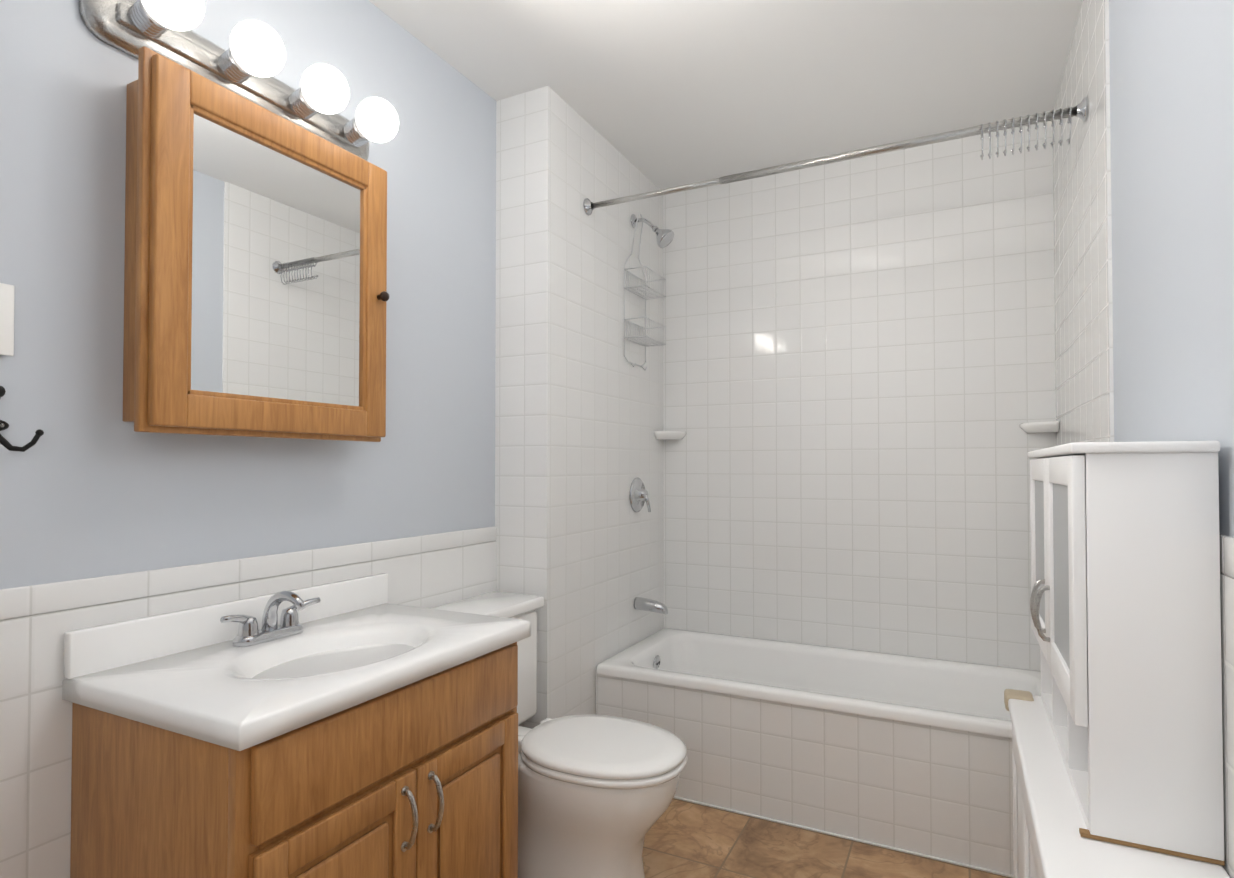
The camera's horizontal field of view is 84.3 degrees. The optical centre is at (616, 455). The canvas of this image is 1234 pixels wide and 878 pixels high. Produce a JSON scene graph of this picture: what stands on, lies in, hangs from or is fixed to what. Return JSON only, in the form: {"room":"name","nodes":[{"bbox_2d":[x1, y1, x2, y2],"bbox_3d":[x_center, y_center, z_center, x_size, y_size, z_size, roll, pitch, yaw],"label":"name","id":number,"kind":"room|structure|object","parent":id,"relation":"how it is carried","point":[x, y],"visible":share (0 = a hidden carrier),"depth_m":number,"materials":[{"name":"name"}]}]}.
{"room":"bathroom","nodes":[
{"label":"bathroom","id":0,"kind":"room"},
{"bbox_2d":[0,0,496,877],"bbox_3d":[-1.042,-0.035,1.419,0.129,2.570,2.440,0,-1,27],"label":"wall","id":1,"kind":"structure","parent":0,"point":[108,514],"depth_m":1.48,"materials":[{"name":"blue paint"}]},
{"bbox_2d":[0,283,14,355],"bbox_3d":[-1.089,-0.239,1.175,0.009,0.126,0.080,0,-1,27],"label":"outlet","id":2,"kind":"object","parent":1,"relation":"attached to","point":[7,293],"visible":1,"depth_m":1.20,"materials":[{"name":"white plastic"}]},
{"bbox_2d":[0,386,43,451],"bbox_3d":[-1.068,-0.062,1.167,0.050,0.112,0.128,0,-1,27],"label":"hanger","id":3,"kind":"object","parent":1,"relation":"attached to","point":[5,443],"visible":1,"depth_m":1.19,"materials":[{"name":"black metal"}]},
{"bbox_2d":[79,0,398,160],"bbox_3d":[-0.794,-0.882,1.589,0.189,0.135,0.710,0,-1,27],"label":"sconce","id":4,"kind":"object","parent":1,"relation":"attached to","point":[248,64],"visible":1,"depth_m":1.50,"materials":[{"name":"white glass"}]},
{"bbox_2d":[123,46,389,441],"bbox_3d":[-0.801,-0.408,1.580,0.177,0.738,0.603,0,-1,27],"label":"upper cabinet","id":5,"kind":"object","parent":1,"relation":"attached to","point":[256,296],"visible":1,"depth_m":1.47,"materials":[{"name":"brown wood"}]},
{"bbox_2d":[495,86,663,728],"bbox_3d":[-0.135,-0.009,2.980,0.345,2.570,1.165,0,-1,27],"label":"wall column","id":6,"kind":"structure","parent":0,"point":[579,415],"depth_m":2.54,"materials":[{"name":"white tile"}]},
{"bbox_2d":[629,477,650,511],"bbox_3d":[0.115,0.177,3.022,0.058,0.156,0.156,0,-1,27],"label":"tub valve","id":7,"kind":"object","parent":6,"relation":"attached to","point":[638,495],"visible":0.98,"depth_m":3.00,"materials":[{"name":"silver metal"}]},
{"bbox_2d":[634,597,667,614],"bbox_3d":[0.152,0.662,2.990,0.146,0.064,0.060,0,-1,27],"label":"tub spout","id":8,"kind":"object","parent":6,"relation":"attached to","point":[645,604],"visible":1,"depth_m":2.97,"materials":[{"name":"silver metal"}]},
{"bbox_2d":[631,214,673,247],"bbox_3d":[0.158,-0.985,2.981,0.189,0.166,0.086,0,-1,27],"label":"shower head","id":9,"kind":"object","parent":6,"relation":"attached to","point":[664,238],"visible":0.96,"depth_m":2.95},
{"bbox_2d":[624,213,665,369],"bbox_3d":[0.125,-0.724,2.993,0.104,0.689,0.225,0,-1,27],"label":"shower caddy","id":10,"kind":"object","parent":9,"relation":"hanging from","point":[644,341],"visible":1,"depth_m":2.98,"materials":[{"name":"silver metal"}]},
{"bbox_2d":[369,0,1082,188],"bbox_3d":[0.091,-1.349,1.523,2.080,0.060,3.605,0,-1,27],"label":"ceiling","id":11,"kind":"structure","parent":0,"point":[662,94],"depth_m":2.28,"materials":[{"name":"white paint"}]},
{"bbox_2d":[642,798,1009,877],"bbox_3d":[0.091,1.281,1.479,2.080,0.060,3.605,0,-1,27],"label":"floor","id":12,"kind":"structure","parent":0,"point":[684,839],"depth_m":2.16,"materials":[{"name":"tile"}]},
{"bbox_2d":[62,573,530,877],"bbox_3d":[-0.618,0.779,1.500,0.539,0.945,0.792,0,-1,27],"label":"bathroom vanity","id":13,"kind":"object","parent":12,"relation":"on","point":[360,727],"visible":1,"depth_m":1.28,"materials":[{"name":"brown wood"}]},
{"bbox_2d":[431,591,686,877],"bbox_3d":[-0.185,0.870,2.034,0.813,0.782,0.480,0,-1,27],"label":"toilet","id":14,"kind":"object","parent":12,"relation":"on","point":[596,793],"visible":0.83,"depth_m":1.86,"materials":[{"name":"white ceramic"}]},
{"bbox_2d":[596,628,1040,877],"bbox_3d":[0.789,1.045,2.619,1.609,0.450,0.702,0,-1,27],"label":"bathtub","id":15,"kind":"object","parent":12,"relation":"on","point":[906,754],"visible":0.83,"depth_m":2.36,"materials":[{"name":"white ceramic"}]},
{"bbox_2d":[1004,689,1229,877],"bbox_3d":[0.851,0.907,1.212,0.231,0.679,0.939,0,-1,27],"label":"ledge","id":16,"kind":"object","parent":12,"relation":"on","point":[1049,841],"visible":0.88,"depth_m":1.11,"materials":[{"name":"white paint"}]},
{"bbox_2d":[1027,441,1224,865],"bbox_3d":[0.908,0.280,1.302,0.198,0.588,0.717,0,-1,27],"label":"storage cabinet","id":17,"kind":"object","parent":16,"relation":"on","point":[1125,605],"visible":1,"depth_m":0.99,"materials":[{"name":"white wood"}]},
{"bbox_2d":[663,121,1055,670],"bbox_3d":[1.029,-0.009,2.980,1.735,2.570,0.120,0,-1,27],"label":"wall","id":18,"kind":"structure","parent":0,"point":[859,368],"depth_m":2.90,"materials":[{"name":"white tile"}]},
{"bbox_2d":[654,431,686,439],"bbox_3d":[0.254,-0.093,3.236,0.118,0.038,0.118,0,-1,27],"label":"corner shelf","id":19,"kind":"object","parent":18,"relation":"attached to","point":[670,435],"visible":1,"depth_m":3.21,"materials":[{"name":"white ceramic"}]},
{"bbox_2d":[1019,421,1058,432],"bbox_3d":[1.587,-0.105,2.564,0.118,0.038,0.118,0,-1,27],"label":"corner shelf","id":20,"kind":"object","parent":18,"relation":"attached to","point":[1042,427],"visible":1,"depth_m":2.54,"materials":[{"name":"white ceramic"}]},
{"bbox_2d":[1053,0,1233,877],"bbox_3d":[0.939,-0.042,1.007,0.121,2.570,3.485,0,-1,27],"label":"wall","id":21,"kind":"structure","parent":0,"point":[1143,186],"depth_m":1.31,"materials":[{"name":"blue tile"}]},
{"bbox_2d":[583,97,1087,215],"bbox_3d":[0.604,-0.942,2.285,1.611,0.122,0.064,0,-1,27],"label":"rail","id":22,"kind":"object","parent":21,"relation":"attached to","point":[1079,110],"visible":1,"depth_m":2.12,"materials":[{"name":"silver metal"}]}
]}

